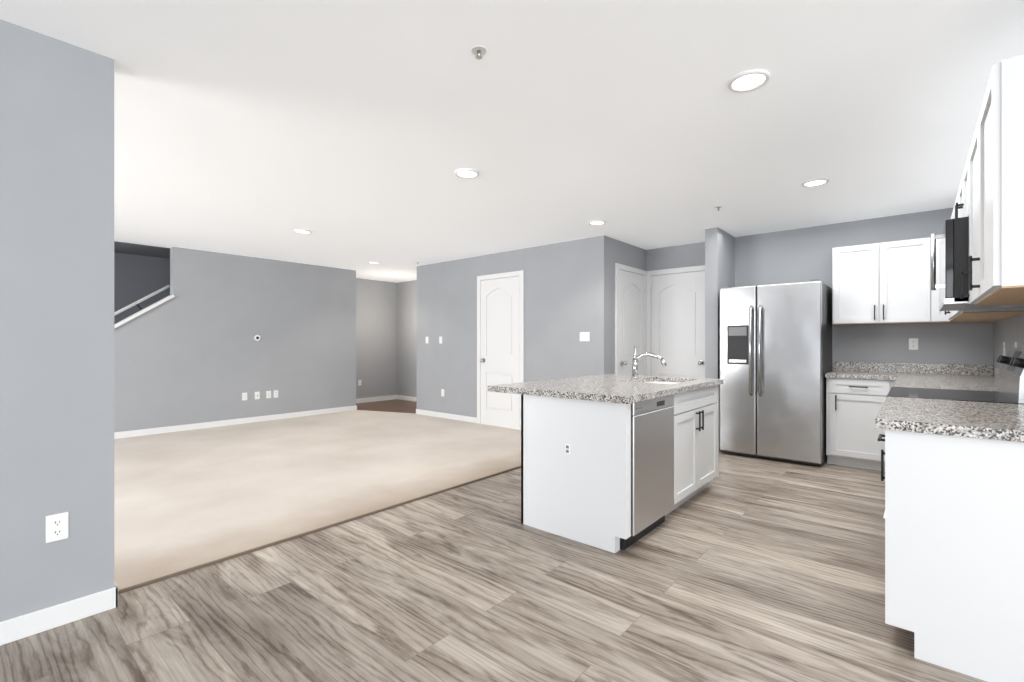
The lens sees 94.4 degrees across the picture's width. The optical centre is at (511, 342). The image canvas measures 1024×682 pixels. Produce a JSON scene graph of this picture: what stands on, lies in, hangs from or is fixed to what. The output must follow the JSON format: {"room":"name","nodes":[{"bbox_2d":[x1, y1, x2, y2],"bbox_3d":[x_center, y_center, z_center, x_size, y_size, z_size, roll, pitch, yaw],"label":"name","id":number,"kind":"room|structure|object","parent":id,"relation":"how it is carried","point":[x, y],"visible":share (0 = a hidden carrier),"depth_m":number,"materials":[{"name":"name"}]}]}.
{"room":"kitchen","nodes":[
{"label":"kitchen","id":0,"kind":"room"},
{"bbox_2d":[0,19,113,621],"bbox_3d":[-3.422,-0.045,0.472,0.140,2.550,4.678,0,0,40],"label":"wall","id":1,"kind":"structure","parent":0,"point":[56,276],"depth_m":2.05,"materials":[{"name":"paint"}]},
{"bbox_2d":[46,512,68,542],"bbox_3d":[-1.973,0.800,2.056,0.010,0.116,0.072,0,0,40],"label":"outlet","id":2,"kind":"object","parent":1,"relation":"attached to","point":[57,527],"visible":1,"depth_m":2.05,"materials":[{"name":"white plastic"}]},
{"bbox_2d":[0,583,117,645],"bbox_3d":[-3.294,1.183,0.504,0.013,0.095,4.491,0,0,40],"label":"baseboard","id":3,"kind":"structure","parent":1,"relation":"attached to","point":[33,623],"depth_m":2.05,"materials":[{"name":"white wood"}]},
{"bbox_2d":[114,252,169,323],"bbox_3d":[-6.627,-0.045,5.992,0.140,2.550,8.920,0,0,40],"label":"wall","id":4,"kind":"structure","parent":0,"point":[137,277],"depth_m":7.09,"materials":[{"name":"grey paint"}]},
{"bbox_2d":[114,247,355,431],"bbox_3d":[-5.782,-0.045,5.271,0.140,2.550,8.920,0,0,40],"label":"wall","id":5,"kind":"structure","parent":0,"point":[193,351],"depth_m":7.09,"materials":[{"name":"paint"}]},
{"bbox_2d":[114,285,169,315],"bbox_3d":[-5.580,0.074,5.678,0.040,1.774,2.484,0,0,40],"label":"stair rail","id":6,"kind":"object","parent":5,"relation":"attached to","point":[141,300],"visible":0.44,"depth_m":6.36,"materials":[{"name":"white wood"}]},
{"bbox_2d":[114,295,174,328],"bbox_3d":[-5.472,0.197,5.635,0.200,1.720,2.412,0,0,40],"label":"trim","id":7,"kind":"structure","parent":5,"relation":"on","point":[140,312],"depth_m":6.24,"materials":[{"name":"white wood"}]},
{"bbox_2d":[114,405,356,438],"bbox_3d":[-5.654,1.183,5.303,0.013,0.095,8.733,0,0,40],"label":"baseboard","id":8,"kind":"structure","parent":5,"relation":"attached to","point":[133,433],"depth_m":6.97,"materials":[{"name":"white wood"}]},
{"bbox_2d":[242,335,277,399],"bbox_3d":[-3.900,0.371,7.360,0.014,0.993,0.532,0,0,40],"label":"outlets","id":9,"kind":"object","parent":5,"relation":"attached to","point":[257,394],"visible":1,"depth_m":7.33,"materials":[{"name":"white plastic"}]},
{"bbox_2d":[114,410,520,589],"bbox_3d":[-3.713,1.223,3.921,4.760,0.014,9.150,0,0,40],"label":"floor","id":10,"kind":"structure","parent":0,"point":[185,499],"depth_m":4.35,"materials":[{"name":"beige carpet"}]},
{"bbox_2d":[356,278,396,398],"bbox_3d":[-3.028,-0.045,9.888,0.140,2.550,1.680,0,0,40],"label":"wall","id":11,"kind":"structure","parent":0,"point":[376,337],"depth_m":9.98,"materials":[{"name":"paint"}]},
{"bbox_2d":[356,395,395,402],"bbox_3d":[-3.025,1.183,9.774,0.013,0.095,1.510,0,0,40],"label":"baseboard","id":12,"kind":"structure","parent":11,"relation":"attached to","point":[382,398],"depth_m":9.95,"materials":[{"name":"white wood"}]},
{"bbox_2d":[356,399,416,413],"bbox_3d":[-2.222,1.228,9.108,2.100,0.005,1.540,0,0,40],"label":"floor","id":13,"kind":"structure","parent":0,"point":[400,406],"depth_m":9.15,"materials":[{"name":"brown wood"}]},
{"bbox_2d":[397,280,416,396],"bbox_3d":[-0.345,-0.045,8.612,5.600,2.550,0.140,0,0,40],"label":"wall","id":14,"kind":"structure","parent":0,"point":[406,338],"depth_m":10.13,"materials":[{"name":"paint"}]},
{"bbox_2d":[396,395,416,401],"bbox_3d":[-1.137,1.183,9.187,3.650,0.095,0.013,0,0,40],"label":"baseboard","id":15,"kind":"structure","parent":14,"relation":"attached to","point":[400,397],"depth_m":10.13,"materials":[{"name":"white wood"}]},
{"bbox_2d":[0,450,986,681],"bbox_3d":[-0.974,1.260,3.327,14.200,0.060,12.200,0,0,40],"label":"floor","id":16,"kind":"structure","parent":0,"point":[744,568],"depth_m":2.23,"materials":[{"name":"grey wood"}]},
{"bbox_2d":[118,466,520,593],"bbox_3d":[-0.443,1.224,4.075,0.018,0.012,4.672,0,0,40],"label":"trim","id":17,"kind":"structure","parent":16,"relation":"on","point":[250,551],"depth_m":2.94,"materials":[{"name":"brown"}]},
{"bbox_2d":[521,378,723,552],"bbox_3d":[0.915,0.787,3.606,0.814,0.885,1.684,0,0,40],"label":"kitchen island","id":18,"kind":"object","parent":16,"relation":"on","point":[613,463],"depth_m":3.01,"materials":[{"name":"white wood"}]},
{"bbox_2d":[488,374,723,405],"bbox_3d":[0.809,0.325,3.700,1.090,0.040,1.750,0,0,40],"label":"island countertop","id":19,"kind":"structure","parent":18,"relation":"on","point":[622,388],"depth_m":3.33,"materials":[{"name":"grey stone"}]},
{"bbox_2d":[631,346,666,378],"bbox_3d":[1.171,0.167,4.062,0.320,0.277,0.071,0,0,40],"label":"faucet","id":20,"kind":"object","parent":19,"relation":"on","point":[635,360],"depth_m":4.12,"materials":[{"name":"silver metal"}]},
{"bbox_2d":[618,393,673,550],"bbox_3d":[0.873,0.789,3.040,0.104,0.882,0.610,0,0,40],"label":"dishwasher","id":21,"kind":"object","parent":18,"relation":"in","point":[651,417],"depth_m":2.96,"materials":[{"name":"silver metal"}]},
{"bbox_2d":[719,279,831,465],"bbox_3d":[2.900,0.290,5.228,0.960,1.840,0.850,0,0,40],"label":"fridge","id":22,"kind":"object","parent":16,"relation":"on","point":[775,353],"visible":1,"depth_m":4.92,"materials":[{"name":"grey metal"}]},
{"bbox_2d":[826,378,880,470],"bbox_3d":[3.550,0.787,4.842,0.499,0.885,0.617,0,0,40],"label":"base cabinet","id":23,"kind":"object","parent":16,"relation":"on","point":[852,404],"depth_m":4.64,"materials":[{"name":"white wood"}]},
{"bbox_2d":[825,370,992,381],"bbox_3d":[3.822,0.325,4.598,1.239,0.040,0.636,0,0,40],"label":"countertop","id":24,"kind":"structure","parent":23,"relation":"on","point":[835,373],"depth_m":4.57,"materials":[{"name":"grey stone"}]},
{"bbox_2d":[881,430,1023,681],"bbox_3d":[1.934,0.787,1.922,0.641,0.885,0.574,0,0,40],"label":"base cabinet","id":25,"kind":"object","parent":16,"relation":"on","point":[953,477],"depth_m":1.77,"materials":[{"name":"white wood"}]},
{"bbox_2d":[873,394,1023,441],"bbox_3d":[2.058,0.325,2.090,0.671,0.040,1.042,0,0,40],"label":"countertop","id":26,"kind":"structure","parent":25,"relation":"on","point":[998,422],"depth_m":1.92,"materials":[{"name":"grey stone"}]},
{"bbox_2d":[882,348,1023,520],"bbox_3d":[2.627,0.630,2.793,0.716,1.200,0.756,0,0,40],"label":"stove","id":27,"kind":"object","parent":16,"relation":"on","point":[1011,382],"visible":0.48,"depth_m":2.68,"materials":[{"name":"grey metal"}]},
{"bbox_2d":[0,0,1023,282],"bbox_3d":[-0.974,-1.353,3.327,14.200,0.133,12.200,0,0,40],"label":"ceiling","id":28,"kind":"structure","parent":0,"point":[352,134],"depth_m":2.77,"materials":[{"name":"paint"}]},
{"bbox_2d":[294,229,310,233],"bbox_3d":[-2.466,-1.316,5.585,0.194,0.021,0.194,0,0,40],"label":"recessed light","id":29,"kind":"object","parent":28,"relation":"in","point":[302,231],"visible":0.92,"depth_m":5.58,"materials":[{"name":"white plastic"}]},
{"bbox_2d":[454,168,478,178],"bbox_3d":[-0.349,-1.316,3.675,0.194,0.021,0.194,0,0,40],"label":"recessed light","id":30,"kind":"object","parent":28,"relation":"in","point":[466,173],"visible":1,"depth_m":3.67,"materials":[{"name":"white plastic"}]},
{"bbox_2d":[588,220,605,224],"bbox_3d":[0.929,-1.316,5.174,0.194,0.021,0.194,0,0,40],"label":"recessed light","id":31,"kind":"object","parent":28,"relation":"in","point":[597,222],"visible":0.98,"depth_m":5.17,"materials":[{"name":"white"}]},
{"bbox_2d":[727,69,769,91],"bbox_3d":[1.187,-1.316,2.378,0.194,0.021,0.194,0,0,40],"label":"recessed light","id":32,"kind":"object","parent":28,"relation":"in","point":[749,80],"visible":0.98,"depth_m":2.37,"materials":[{"name":"white plastic"}]},
{"bbox_2d":[801,178,828,186],"bbox_3d":[2.486,-1.316,3.886,0.194,0.021,0.194,0,0,40],"label":"recessed light","id":33,"kind":"object","parent":28,"relation":"in","point":[816,182],"visible":0.94,"depth_m":3.88,"materials":[{"name":"white"}]},
{"bbox_2d":[417,235,609,417],"bbox_3d":[-0.213,-0.045,7.041,3.640,2.550,0.140,0,0,40],"label":"wall","id":34,"kind":"structure","parent":0,"point":[566,293],"depth_m":6.56,"materials":[{"name":"paint"}]},
{"bbox_2d":[416,409,476,422],"bbox_3d":[-1.080,1.183,7.699,1.493,0.095,0.043,0,0,40],"label":"baseboard","id":35,"kind":"structure","parent":34,"relation":"attached to","point":[418,411],"depth_m":7.64,"materials":[{"name":"white wood"}]},
{"bbox_2d":[477,270,523,429],"bbox_3d":[-0.203,0.108,6.877,0.908,2.244,0.097,0,0,40],"label":"door","id":36,"kind":"structure","parent":34,"relation":"attached to","point":[500,332],"depth_m":6.89,"materials":[{"name":"white wood"}]},
{"bbox_2d":[426,332,589,395],"bbox_3d":[-0.245,0.365,6.971,3.194,1.006,0.010,0,0,40],"label":"switches","id":37,"kind":"object","parent":34,"relation":"attached to","point":[584,336],"visible":1,"depth_m":6.01,"materials":[{"name":"white plastic"}]},
{"bbox_2d":[610,238,645,373],"bbox_3d":[1.550,-0.045,6.412,0.140,2.550,1.190,0,0,40],"label":"wall","id":38,"kind":"structure","parent":0,"point":[624,253],"depth_m":6.03,"materials":[{"name":"paint"}]},
{"bbox_2d":[615,263,704,377],"bbox_3d":[1.950,0.108,6.065,0.918,2.244,0.920,0,0,40],"label":"doors","id":39,"kind":"structure","parent":38,"relation":"attached to","point":[678,322],"depth_m":6.38,"materials":[{"name":"white wood"}]},
{"bbox_2d":[646,242,704,270],"bbox_3d":[2.344,-0.045,6.425,1.050,2.550,0.140,0,0,40],"label":"wall","id":40,"kind":"structure","parent":0,"point":[686,255],"depth_m":6.43,"materials":[{"name":"paint"}]},
{"bbox_2d":[705,227,734,449],"bbox_3d":[2.566,-0.045,5.769,0.140,2.550,0.850,0,0,40],"label":"wall","id":41,"kind":"structure","parent":0,"point":[719,258],"depth_m":5.46,"materials":[{"name":"paint"}]},
{"bbox_2d":[735,207,992,370],"bbox_3d":[3.741,-0.045,5.181,2.410,2.550,0.140,0,0,40],"label":"wall","id":42,"kind":"structure","parent":0,"point":[792,256],"depth_m":5.07,"materials":[{"name":"paint"}]},
{"bbox_2d":[832,239,919,324],"bbox_3d":[3.784,-0.600,4.827,0.835,0.800,0.336,0,0,40],"label":"upper cabinet","id":43,"kind":"object","parent":42,"relation":"attached to","point":[883,283],"depth_m":4.73,"materials":[{"name":"white wood"}]},
{"bbox_2d":[833,362,992,373],"bbox_3d":[4.021,0.255,4.832,1.239,0.099,0.021,0,0,40],"label":"backsplash","id":44,"kind":"structure","parent":42,"relation":"attached to","point":[890,368],"depth_m":4.77,"materials":[{"name":"grey stone"}]},
{"bbox_2d":[909,338,917,349],"bbox_3d":[4.069,0.010,4.803,0.072,0.116,0.010,0,0,40],"label":"electrical outlet","id":45,"kind":"object","parent":42,"relation":"attached to","point":[913,343],"visible":1,"depth_m":4.80,"materials":[{"name":"white plastic"}]},
{"bbox_2d":[893,374,998,391],"bbox_3d":[3.362,0.325,3.620,0.671,0.040,1.448,0,0,40],"label":"countertop","id":46,"kind":"structure","parent":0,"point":[903,380],"depth_m":3.57,"materials":[{"name":"grey stone"}]},
{"bbox_2d":[993,314,1023,375],"bbox_3d":[3.281,-0.045,2.893,0.140,2.550,3.940,0,0,40],"label":"wall","id":47,"kind":"structure","parent":0,"point":[1009,332],"depth_m":3.79,"materials":[{"name":"paint"}]},
{"bbox_2d":[936,239,943,321],"bbox_3d":[4.021,-0.600,4.170,0.383,0.800,0.395,0,0,40],"label":"upper cabinet","id":48,"kind":"object","parent":47,"relation":"attached to","point":[939,314],"depth_m":4.44,"materials":[{"name":"white wood"}]},
{"bbox_2d":[948,215,963,321],"bbox_3d":[3.483,-0.600,3.503,0.336,0.800,0.600,0,0,40],"label":"upper cabinet","id":49,"kind":"object","parent":47,"relation":"attached to","point":[950,319],"depth_m":3.93,"materials":[{"name":"white wood"}]},
{"bbox_2d":[956,172,963,217],"bbox_3d":[2.772,-0.835,2.669,0.336,0.330,0.760,0,0,40],"label":"upper cabinet","id":50,"kind":"object","parent":47,"relation":"attached to","point":[960,196],"depth_m":2.82,"materials":[{"name":"white wood"}]},
{"bbox_2d":[931,217,1023,310],"bbox_3d":[2.717,-0.438,2.716,0.482,0.455,0.754,0,0,40],"label":"microwave","id":51,"kind":"object","parent":50,"relation":"attached to","point":[954,248],"visible":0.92,"depth_m":2.54,"materials":[{"name":"black metal"}]},
{"bbox_2d":[944,311,1006,321],"bbox_3d":[3.773,-0.600,3.843,0.336,0.800,0.535,0,0,40],"label":"upper cabinet","id":52,"kind":"object","parent":47,"relation":"attached to","point":[945,312],"depth_m":4.08,"materials":[{"name":"white"}]},
{"bbox_2d":[952,201,1023,317],"bbox_3d":[3.194,-0.600,3.164,0.336,0.800,0.530,0,0,40],"label":"upper cabinet","id":53,"kind":"object","parent":47,"relation":"attached to","point":[994,313],"depth_m":3.11,"materials":[{"name":"white wood"}]},
{"bbox_2d":[964,143,1023,305],"bbox_3d":[2.333,-0.600,2.154,0.336,0.800,0.585,0,0,40],"label":"upper cabinet","id":54,"kind":"object","parent":47,"relation":"attached to","point":[968,167],"depth_m":2.44,"materials":[{"name":"white wood"}]},
{"bbox_2d":[972,54,1023,301],"bbox_3d":[2.033,-0.600,1.802,0.336,0.800,0.580,0,0,40],"label":"upper cabinet","id":55,"kind":"object","parent":47,"relation":"attached to","point":[998,138],"depth_m":1.69,"materials":[{"name":"white wood"}]},
{"bbox_2d":[1003,342,1016,355],"bbox_3d":[3.821,0.050,3.641,0.010,0.116,0.672,0,0,40],"label":"outlet","id":56,"kind":"object","parent":47,"relation":"attached to","point":[1015,346],"visible":0.6,"depth_m":3.84,"materials":[{"name":"white plastic"}]}
]}

